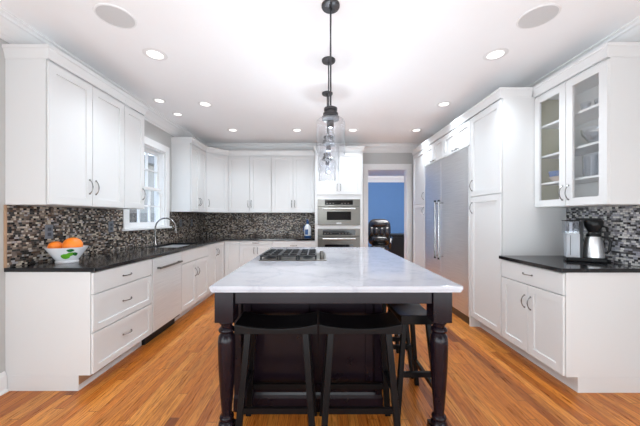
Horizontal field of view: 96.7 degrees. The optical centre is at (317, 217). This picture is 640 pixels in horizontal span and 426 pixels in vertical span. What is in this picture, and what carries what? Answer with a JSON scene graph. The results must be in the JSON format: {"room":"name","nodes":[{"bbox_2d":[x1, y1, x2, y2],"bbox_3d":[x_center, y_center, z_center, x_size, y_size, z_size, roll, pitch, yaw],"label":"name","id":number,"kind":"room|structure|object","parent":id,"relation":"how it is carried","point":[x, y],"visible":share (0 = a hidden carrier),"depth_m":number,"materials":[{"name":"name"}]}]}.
{"room":"kitchen","nodes":[
{"label":"kitchen","id":0,"kind":"room"},
{"bbox_2d":[0,38,189,372],"bbox_3d":[-2.395,-0.092,1.260,0.150,2.750,9.220,0,0,0],"label":"wall","id":1,"kind":"structure","parent":0,"point":[151,131],"depth_m":2.10,"materials":[{"name":"grey paint"}]},
{"bbox_2d":[0,371,8,395],"bbox_3d":[-2.304,1.208,-0.547,0.032,0.150,5.305,0,0,0],"label":"baseboard","id":2,"kind":"structure","parent":1,"relation":"attached to","point":[3,376],"depth_m":2.08,"materials":[{"name":"white paint"}]},
{"bbox_2d":[4,205,6,267],"bbox_3d":[-2.313,0.135,2.104,0.012,0.466,0.013,0,0,0],"label":"trim","id":3,"kind":"structure","parent":1,"relation":"attached to","point":[5,206],"depth_m":2.10,"materials":[{"name":"white paint"}]},
{"bbox_2d":[2,44,126,207],"bbox_3d":[-2.142,-0.689,2.513,0.354,1.177,0.854,0,0,0],"label":"upper cabinet","id":4,"kind":"object","parent":1,"relation":"attached to","point":[64,135],"visible":1,"depth_m":2.21,"materials":[{"name":"white paint"}]},
{"bbox_2d":[7,205,202,267],"bbox_3d":[-2.315,0.135,3.910,0.010,0.466,3.597,0,0,0],"label":"tile backsplash","id":5,"kind":"structure","parent":1,"relation":"attached to","point":[26,241],"depth_m":2.73,"materials":[{"name":"tile"}]},
{"bbox_2d":[45,225,52,238],"bbox_3d":[-2.306,0.118,2.440,0.008,0.120,0.072,0,0,0],"label":"wall outlet","id":6,"kind":"object","parent":5,"relation":"attached to","point":[48,228],"visible":1,"depth_m":2.43,"materials":[{"name":"grey plastic"}]},
{"bbox_2d":[108,221,112,231],"bbox_3d":[-2.306,0.098,3.170,0.008,0.120,0.072,0,0,0],"label":"wall outlet","id":7,"kind":"object","parent":5,"relation":"attached to","point":[110,223],"visible":1,"depth_m":3.16,"materials":[{"name":"grey plastic"}]},
{"bbox_2d":[98,95,147,208],"bbox_3d":[-2.142,-0.689,3.123,0.354,1.177,0.364,0,0,0],"label":"upper cabinet","id":8,"kind":"object","parent":1,"relation":"attached to","point":[134,114],"visible":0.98,"depth_m":3.10,"materials":[{"name":"white paint"}]},
{"bbox_2d":[122,136,171,230],"bbox_3d":[-2.370,-0.466,3.890,0.200,1.242,1.080,0,0,0],"label":"window","id":9,"kind":"structure","parent":1,"relation":"in","point":[161,189],"depth_m":4.25,"materials":[{"name":"white paint"}]},
{"bbox_2d":[171,137,207,211],"bbox_3d":[-2.142,-0.689,4.790,0.354,1.177,0.629,0,0,0],"label":"upper cabinet","id":10,"kind":"object","parent":1,"relation":"attached to","point":[188,161],"visible":1,"depth_m":4.50,"materials":[{"name":"white paint"}]},
{"bbox_2d":[0,6,639,152],"bbox_3d":[0.065,-1.389,1.260,4.770,0.155,8.920,0,0,0],"label":"trim","id":11,"kind":"structure","parent":1,"relation":"attached to","point":[13,30],"depth_m":2.90,"materials":[{"name":"white paint"}]},
{"bbox_2d":[0,0,639,175],"bbox_3d":[1.165,-1.517,3.425,7.270,0.100,13.550,0,0,0],"label":"ceiling","id":12,"kind":"structure","parent":0,"point":[260,67],"depth_m":2.57,"materials":[{"name":"white paint"}]},
{"bbox_2d":[93,3,136,28],"bbox_3d":[-1.470,-1.462,2.070,0.264,0.007,0.264,0,0,0],"label":"ceiling speaker","id":13,"kind":"object","parent":12,"relation":"attached to","point":[116,16],"visible":1,"depth_m":2.05,"materials":[{"name":"white paint"}]},
{"bbox_2d":[142,48,167,60],"bbox_3d":[-1.460,-1.463,2.550,0.200,0.006,0.200,0,0,0],"label":"recessed light","id":14,"kind":"object","parent":12,"relation":"in","point":[155,54],"visible":1,"depth_m":2.54,"materials":[{"name":"white paint"}]},
{"bbox_2d":[152,98,165,102],"bbox_3d":[-1.980,-1.463,3.550,0.150,0.006,0.150,0,0,0],"label":"recessed light","id":15,"kind":"object","parent":12,"relation":"in","point":[158,100],"visible":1,"depth_m":3.54,"materials":[{"name":"white paint"}]},
{"bbox_2d":[172,112,182,115],"bbox_3d":[-1.980,-1.463,4.020,0.140,0.006,0.140,0,0,0],"label":"recessed light","id":16,"kind":"object","parent":12,"relation":"in","point":[174,113],"visible":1,"depth_m":4.02,"materials":[{"name":"white paint"}]},
{"bbox_2d":[198,101,212,106],"bbox_3d":[-1.450,-1.463,3.660,0.180,0.006,0.180,0,0,0],"label":"recessed light","id":17,"kind":"object","parent":12,"relation":"in","point":[202,103],"visible":1,"depth_m":3.66,"materials":[{"name":"white paint"}]},
{"bbox_2d":[227,128,237,131],"bbox_3d":[-1.420,-1.463,4.740,0.180,0.006,0.180,0,0,0],"label":"recessed light","id":18,"kind":"object","parent":12,"relation":"in","point":[229,129],"visible":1,"depth_m":4.75,"materials":[{"name":"white paint"}]},
{"bbox_2d":[292,128,301,131],"bbox_3d":[-0.350,-1.463,4.740,0.180,0.006,0.180,0,0,0],"label":"recessed light","id":19,"kind":"object","parent":12,"relation":"in","point":[294,129],"visible":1,"depth_m":4.75,"materials":[{"name":"white paint"}]},
{"bbox_2d":[322,91,332,172],"bbox_3d":[0.109,-0.952,3.340,0.202,1.030,0.202,0,0,0],"label":"pendant light","id":20,"kind":"object","parent":12,"relation":"hanging from","point":[327,154],"visible":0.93,"depth_m":3.31,"materials":[{"name":"grey metal"}]},
{"bbox_2d":[322,56,334,162],"bbox_3d":[0.098,-0.952,2.640,0.202,1.030,0.202,0,0,0],"label":"pendant light","id":21,"kind":"object","parent":12,"relation":"hanging from","point":[328,141],"visible":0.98,"depth_m":2.62,"materials":[{"name":"grey metal"}]},
{"bbox_2d":[321,0,339,128],"bbox_3d":[0.087,-0.952,1.960,0.202,1.030,0.202,0,0,0],"label":"pendant light","id":22,"kind":"object","parent":12,"relation":"hanging from","point":[330,115],"visible":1,"depth_m":1.95,"materials":[{"name":"grey metal"}]},
{"bbox_2d":[347,128,357,131],"bbox_3d":[0.580,-1.463,4.740,0.180,0.006,0.180,0,0,0],"label":"recessed light","id":23,"kind":"object","parent":12,"relation":"in","point":[351,129],"visible":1,"depth_m":4.75,"materials":[{"name":"white paint"}]},
{"bbox_2d":[411,128,421,131],"bbox_3d":[1.640,-1.463,4.740,0.180,0.006,0.180,0,0,0],"label":"recessed light","id":24,"kind":"object","parent":12,"relation":"in","point":[416,129],"visible":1,"depth_m":4.75,"materials":[{"name":"white paint"}]},
{"bbox_2d":[436,101,450,106],"bbox_3d":[1.620,-1.463,3.660,0.180,0.006,0.180,0,0,0],"label":"recessed light","id":25,"kind":"object","parent":12,"relation":"in","point":[445,103],"visible":1,"depth_m":3.66,"materials":[{"name":"white paint"}]},
{"bbox_2d":[483,48,508,60],"bbox_3d":[1.590,-1.463,2.550,0.200,0.006,0.200,0,0,0],"label":"recessed light","id":26,"kind":"object","parent":12,"relation":"in","point":[498,53],"visible":1,"depth_m":2.54,"materials":[{"name":"white paint"}]},
{"bbox_2d":[516,3,561,28],"bbox_3d":[1.600,-1.462,2.070,0.264,0.007,0.264,0,0,0],"label":"ceiling speaker","id":27,"kind":"object","parent":12,"relation":"attached to","point":[537,16],"visible":1,"depth_m":2.06,"materials":[{"name":"white paint"}]},
{"bbox_2d":[0,293,639,425],"bbox_3d":[1.250,1.333,3.475,7.500,0.100,13.650,0,0,0],"label":"floor","id":28,"kind":"structure","parent":0,"point":[172,379],"depth_m":2.06,"materials":[{"name":"brown wood"}]},
{"bbox_2d":[5,259,151,390],"bbox_3d":[-1.977,0.842,2.487,0.685,0.882,0.754,0,0,0],"label":"base cabinet","id":29,"kind":"object","parent":28,"relation":"on","point":[64,330],"visible":0.99,"depth_m":2.11,"materials":[{"name":"white paint"}]},
{"bbox_2d":[4,236,314,271],"bbox_3d":[-1.188,0.384,3.909,2.262,0.030,3.621,0,0,0],"label":"countertop","id":30,"kind":"structure","parent":29,"relation":"on","point":[95,262],"depth_m":2.80,"materials":[{"name":"black stone"}]},
{"bbox_2d":[44,245,87,263],"bbox_3d":[-2.090,0.303,2.370,0.284,0.129,0.284,0,0,0],"label":"fruit bowl","id":31,"kind":"object","parent":30,"relation":"on","point":[60,255],"visible":0.93,"depth_m":2.29,"materials":[{"name":"white ceramic"}]},
{"bbox_2d":[47,240,61,247],"bbox_3d":[-2.159,0.235,2.340,0.100,0.101,0.100,0,0,0],"label":"orange","id":32,"kind":"object","parent":31,"relation":"in","point":[55,244],"visible":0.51,"depth_m":2.31,"materials":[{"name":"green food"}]},
{"bbox_2d":[62,237,82,247],"bbox_3d":[-2.035,0.223,2.360,0.136,0.135,0.136,0,0,0],"label":"orange","id":33,"kind":"object","parent":31,"relation":"in","point":[72,242],"visible":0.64,"depth_m":2.32,"materials":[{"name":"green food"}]},
{"bbox_2d":[152,217,176,244],"bbox_3d":[-2.095,0.180,3.867,0.327,0.376,0.119,0,0,0],"label":"faucet","id":34,"kind":"object","parent":30,"relation":"on","point":[155,238],"visible":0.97,"depth_m":3.89,"materials":[{"name":"silver metal"}]},
{"bbox_2d":[158,245,186,247],"bbox_3d":[-1.965,0.491,3.900,0.400,0.183,0.670,0,0,0],"label":"sink","id":35,"kind":"object","parent":30,"relation":"in","point":[169,246],"visible":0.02,"depth_m":4.23,"materials":[{"name":"metal"}]},
{"bbox_2d":[303,219,310,236],"bbox_3d":[-0.205,0.196,5.497,0.148,0.345,0.137,0,0,-30],"label":"ceramic bottle","id":36,"kind":"object","parent":30,"relation":"on","point":[307,229],"visible":0.98,"depth_m":5.45,"materials":[{"name":"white ceramic"}]},
{"bbox_2d":[142,251,182,344],"bbox_3d":[-1.943,0.844,3.171,0.653,0.878,0.598,0,0,0],"label":"dishwasher","id":37,"kind":"object","parent":28,"relation":"on","point":[166,269],"visible":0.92,"depth_m":3.11,"materials":[{"name":"white plastic"}]},
{"bbox_2d":[157,245,207,320],"bbox_3d":[-1.977,0.842,3.905,0.685,0.882,0.853,0,0,0],"label":"base cabinet","id":38,"kind":"object","parent":28,"relation":"on","point":[194,266],"visible":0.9,"depth_m":3.84,"materials":[{"name":"white paint"}]},
{"bbox_2d":[201,241,223,301],"bbox_3d":[-1.977,0.842,5.005,0.685,0.882,1.341,0,0,0],"label":"base cabinet","id":39,"kind":"object","parent":28,"relation":"on","point":[215,250],"visible":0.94,"depth_m":4.64,"materials":[{"name":"white paint"}]},
{"bbox_2d":[224,240,239,276],"bbox_3d":[-1.544,0.842,5.394,0.285,0.882,0.649,0,0,0],"label":"base cabinet","id":40,"kind":"object","parent":28,"relation":"on","point":[231,247],"visible":0.38,"depth_m":5.08,"materials":[{"name":"white paint"}]},
{"bbox_2d":[240,240,272,266],"bbox_3d":[-1.107,0.842,5.377,0.585,0.882,0.684,0,0,0],"label":"base cabinet","id":41,"kind":"object","parent":28,"relation":"on","point":[249,249],"visible":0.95,"depth_m":5.07,"materials":[{"name":"white paint"}]},
{"bbox_2d":[234,311,316,425],"bbox_3d":[-0.238,0.941,1.718,0.468,0.684,0.299,0,0,0],"label":"stool","id":42,"kind":"object","parent":28,"relation":"on","point":[249,324],"visible":1,"depth_m":1.62,"materials":[{"name":"black paint"}]},
{"bbox_2d":[273,240,314,246],"bbox_3d":[-0.435,0.842,5.377,0.756,0.882,0.684,0,0,0],"label":"base cabinet","id":43,"kind":"object","parent":28,"relation":"on","point":[276,243],"visible":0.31,"depth_m":5.07,"materials":[{"name":"white paint"}]},
{"bbox_2d":[209,247,462,425],"bbox_3d":[0.099,0.826,2.568,1.374,0.914,2.063,0,0,0],"label":"kitchen island","id":44,"kind":"object","parent":28,"relation":"on","point":[352,280],"visible":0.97,"depth_m":1.88,"materials":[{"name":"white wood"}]},
{"bbox_2d":[259,249,326,260],"bbox_3d":[-0.217,0.345,2.700,0.586,0.046,0.520,0,0,0],"label":"gas cooktop","id":45,"kind":"object","parent":44,"relation":"in","point":[271,254],"visible":1,"depth_m":2.55,"materials":[{"name":"metal"}]},
{"bbox_2d":[314,146,363,246],"bbox_3d":[0.372,0.003,5.377,0.903,2.560,0.684,0,0,0],"label":"tall cabinet","id":46,"kind":"object","parent":28,"relation":"on","point":[344,180],"visible":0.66,"depth_m":5.08,"materials":[{"name":"white paint"}]},
{"bbox_2d":[318,199,359,224],"bbox_3d":[0.372,-0.104,5.299,0.755,0.461,0.582,0,0,0],"label":"wall oven","id":47,"kind":"object","parent":46,"relation":"in","point":[330,211],"visible":1,"depth_m":5.06,"materials":[{"name":"metal"}]},
{"bbox_2d":[318,229,359,246],"bbox_3d":[0.372,0.518,5.299,0.755,0.646,0.582,0,0,0],"label":"wall oven","id":48,"kind":"object","parent":46,"relation":"in","point":[326,237],"visible":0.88,"depth_m":5.06,"materials":[{"name":"metal"}]},
{"bbox_2d":[319,311,401,425],"bbox_3d":[0.240,0.941,1.718,0.468,0.684,0.299,0,0,0],"label":"stool","id":49,"kind":"object","parent":28,"relation":"on","point":[386,324],"visible":1,"depth_m":1.62,"materials":[{"name":"black paint"}]},
{"bbox_2d":[368,219,392,250],"bbox_3d":[1.566,0.653,7.321,0.708,1.260,0.637,0,0,14],"label":"office chair","id":50,"kind":"object","parent":28,"relation":"on","point":[379,230],"visible":0.78,"depth_m":7.41,"materials":[{"name":"black leather"}]},
{"bbox_2d":[369,226,373,235],"bbox_3d":[1.405,0.353,7.500,0.140,0.260,0.140,0,0,14],"label":"cushion","id":51,"kind":"object","parent":50,"relation":"on","point":[371,228],"depth_m":7.45,"materials":[{"name":"black leather"}]},
{"bbox_2d":[374,227,378,235],"bbox_3d":[1.530,0.353,7.468,0.120,0.240,0.140,0,0,14],"label":"cushion","id":52,"kind":"object","parent":50,"relation":"on","point":[376,229],"depth_m":7.42,"materials":[{"name":"black leather"}]},
{"bbox_2d":[371,221,386,226],"bbox_3d":[1.598,0.153,7.450,0.420,0.170,0.140,0,0,14],"label":"cushion","id":53,"kind":"object","parent":50,"relation":"on","point":[373,223],"depth_m":7.39,"materials":[{"name":"black leather"}]},
{"bbox_2d":[371,236,387,242],"bbox_3d":[1.598,0.563,7.450,0.440,0.180,0.140,0,0,14],"label":"cushion","id":54,"kind":"object","parent":50,"relation":"on","point":[374,239],"depth_m":7.40,"materials":[{"name":"black leather"}]},
{"bbox_2d":[379,227,383,235],"bbox_3d":[1.666,0.353,7.433,0.120,0.240,0.140,0,0,14],"label":"cushion","id":55,"kind":"object","parent":50,"relation":"on","point":[381,229],"depth_m":7.38,"materials":[{"name":"black leather"}]},
{"bbox_2d":[384,227,389,236],"bbox_3d":[1.792,0.353,7.401,0.140,0.260,0.140,0,0,14],"label":"cushion","id":56,"kind":"object","parent":50,"relation":"on","point":[386,229],"depth_m":7.35,"materials":[{"name":"black leather"}]},
{"bbox_2d":[386,233,403,257],"bbox_3d":[2.500,0.868,8.182,1.140,0.830,0.515,0,0,0],"label":"credenza","id":57,"kind":"object","parent":28,"relation":"on","point":[397,247],"visible":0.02,"depth_m":7.97,"materials":[{"name":"black wood"}]},
{"bbox_2d":[382,304,432,418],"bbox_3d":[0.625,0.941,1.980,0.299,0.684,0.468,0,0,0],"label":"stool","id":58,"kind":"object","parent":28,"relation":"on","point":[412,315],"visible":0.48,"depth_m":1.79,"materials":[{"name":"black paint"}]},
{"bbox_2d":[411,143,424,267],"bbox_3d":[2.107,0.003,5.113,0.684,2.560,0.602,0,0,0],"label":"pantry cabinet","id":59,"kind":"object","parent":28,"relation":"on","point":[418,154],"visible":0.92,"depth_m":5.13,"materials":[{"name":"white paint"}]},
{"bbox_2d":[424,145,479,326],"bbox_3d":[2.084,0.213,4.085,0.729,2.140,1.448,0,0,0],"label":"refrigerator","id":60,"kind":"object","parent":28,"relation":"on","point":[447,179],"depth_m":3.83,"materials":[{"name":"metal"}]},
{"bbox_2d":[468,87,565,347],"bbox_3d":[2.107,0.003,3.068,0.684,2.560,0.584,0,0,0],"label":"pantry cabinet","id":61,"kind":"object","parent":28,"relation":"on","point":[506,220],"visible":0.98,"depth_m":2.81,"materials":[{"name":"white paint"}]},
{"bbox_2d":[501,260,639,392],"bbox_3d":[2.107,0.842,2.442,0.684,0.882,0.708,0,0,0],"label":"base cabinet","id":62,"kind":"object","parent":28,"relation":"on","point":[582,329],"visible":1,"depth_m":2.09,"materials":[{"name":"white paint"}]},
{"bbox_2d":[499,256,639,272],"bbox_3d":[2.112,0.384,2.434,0.673,0.030,0.725,0,0,0],"label":"countertop","id":63,"kind":"structure","parent":62,"relation":"on","point":[554,263],"depth_m":2.21,"materials":[{"name":"black stone"}]},
{"bbox_2d":[562,218,608,262],"bbox_3d":[2.285,0.185,2.441,0.279,0.366,0.140,0,0,31],"label":"coffee maker","id":64,"kind":"object","parent":63,"relation":"on","point":[573,242],"visible":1,"depth_m":2.42,"materials":[{"name":"black plastic"}]},
{"bbox_2d":[583,220,603,231],"bbox_3d":[2.335,0.070,2.411,0.128,0.103,0.128,0,0,32],"label":"basket","id":65,"kind":"object","parent":64,"relation":"on","point":[590,225],"depth_m":2.37,"materials":[{"name":"black plastic"}]},
{"bbox_2d":[583,233,611,258],"bbox_3d":[2.345,0.233,2.408,0.161,0.208,0.140,0,0,15],"label":"thermal carafe","id":66,"kind":"object","parent":64,"relation":"on","point":[593,246],"visible":0.98,"depth_m":2.36,"materials":[{"name":"metal"}]},
{"bbox_2d":[368,182,403,246],"bbox_3d":[2.500,-0.142,10.150,4.400,2.850,0.100,0,0,0],"label":"wall","id":67,"kind":"structure","parent":0,"point":[385,199],"depth_m":10.10,"materials":[{"name":"blue paint"}]},
{"bbox_2d":[368,176,403,181],"bbox_3d":[2.500,-1.366,7.985,4.400,0.202,4.230,0,0,0],"label":"trim","id":68,"kind":"structure","parent":67,"relation":"attached to","point":[370,178],"depth_m":10.03,"materials":[{"name":"white paint"}]},
{"bbox_2d":[363,153,412,262],"bbox_3d":[0.065,-0.092,5.795,4.770,2.750,0.150,0,0,0],"label":"wall","id":69,"kind":"structure","parent":0,"point":[368,158],"depth_m":5.72,"materials":[{"name":"grey paint"}]},
{"bbox_2d":[190,147,228,212],"bbox_3d":[-2.000,-0.689,5.398,0.638,1.177,0.642,0,0,0],"label":"upper cabinet","id":70,"kind":"object","parent":69,"relation":"attached to","point":[216,159],"visible":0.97,"depth_m":5.25,"materials":[{"name":"white paint"}]},
{"bbox_2d":[228,150,271,212],"bbox_3d":[-1.297,-0.689,5.542,0.826,1.177,0.354,0,0,0],"label":"upper cabinet","id":71,"kind":"object","parent":69,"relation":"attached to","point":[249,171],"visible":1,"depth_m":5.41,"materials":[{"name":"white paint"}]},
{"bbox_2d":[203,213,314,235],"bbox_3d":[-1.184,0.135,5.715,2.252,0.466,0.010,0,0,0],"label":"tile backsplash","id":72,"kind":"structure","parent":69,"relation":"attached to","point":[214,224],"depth_m":5.71,"materials":[{"name":"tile"}]},
{"bbox_2d":[271,150,314,212],"bbox_3d":[-0.471,-0.689,5.542,0.826,1.177,0.354,0,0,0],"label":"upper cabinet","id":73,"kind":"object","parent":69,"relation":"attached to","point":[293,171],"visible":0.99,"depth_m":5.41,"materials":[{"name":"white paint"}]},
{"bbox_2d":[363,164,411,261],"bbox_3d":[1.393,0.099,5.786,0.974,2.368,0.172,0,0,0],"label":"door frame","id":74,"kind":"structure","parent":69,"relation":"in","point":[407,168],"depth_m":5.70,"materials":[{"name":"white paint"}]},
{"bbox_3d":[2.525,-0.092,1.260,0.150,2.750,9.220,0,0,0],"label":"wall","id":75,"kind":"structure","parent":0,"visible":0},
{"bbox_2d":[423,111,471,166],"bbox_3d":[2.107,-1.068,4.085,0.684,0.418,1.448,0,0,0],"label":"upper cabinet","id":76,"kind":"object","parent":75,"relation":"attached to","point":[458,139],"visible":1,"depth_m":3.89,"materials":[{"name":"white paint"}]},
{"bbox_2d":[532,42,639,207],"bbox_3d":[2.270,-0.689,2.430,0.359,1.177,0.732,0,0,0],"label":"upper cabinet","id":77,"kind":"object","parent":75,"relation":"attached to","point":[601,102],"visible":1,"depth_m":2.36,"materials":[{"name":"white paint"}]},
{"bbox_2d":[549,176,558,180],"bbox_3d":[2.270,-0.361,2.672,0.164,0.050,0.164,0,0,0],"label":"bowl","id":78,"kind":"object","parent":77,"relation":"on","point":[554,178],"visible":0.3,"depth_m":2.65,"materials":[{"name":"beige ceramic"}]},
{"bbox_2d":[548,170,558,176],"bbox_3d":[2.270,-0.413,2.672,0.170,0.050,0.170,0,0,0],"label":"bowl","id":79,"kind":"object","parent":78,"relation":"on","point":[551,173],"visible":0.35,"depth_m":2.65,"materials":[{"name":"blue ceramic"}]},
{"bbox_2d":[541,103,598,128],"bbox_3d":[2.300,-0.877,2.440,0.270,0.018,0.666,0,0,0],"label":"shelf","id":80,"kind":"object","parent":77,"relation":"attached to","point":[589,115],"depth_m":2.48,"materials":[{"name":"white paint"}]},
{"bbox_2d":[541,141,598,158],"bbox_3d":[2.300,-0.587,2.440,0.270,0.018,0.666,0,0,0],"label":"shelf","id":81,"kind":"object","parent":77,"relation":"attached to","point":[590,149],"depth_m":2.50,"materials":[{"name":"white paint"}]},
{"bbox_2d":[541,174,598,184],"bbox_3d":[2.300,-0.327,2.440,0.270,0.018,0.666,0,0,0],"label":"shelf","id":82,"kind":"object","parent":77,"relation":"attached to","point":[594,179],"depth_m":2.48,"materials":[{"name":"white paint"}]},
{"bbox_2d":[566,205,639,266],"bbox_3d":[2.445,0.135,2.434,0.010,0.466,0.724,0,0,0],"label":"tile backsplash","id":83,"kind":"structure","parent":75,"relation":"attached to","point":[622,222],"depth_m":2.31,"materials":[{"name":"tile"}]},
{"label":"outside","id":84,"kind":"structure","parent":0,"visible":0},
{"bbox_3d":[-31.250,1.833,20.000,57.500,0.100,80.000,0,0,0],"label":"ground","id":85,"kind":"structure","parent":84,"visible":0},
{"bbox_2d":[130,155,153,222],"bbox_3d":[-14.000,-0.867,17.000,10.800,5.300,10.800,0,0,0],"label":"house","id":86,"kind":"structure","parent":85,"relation":"on","point":[133,212],"depth_m":14.93,"materials":[{"name":"beige"}]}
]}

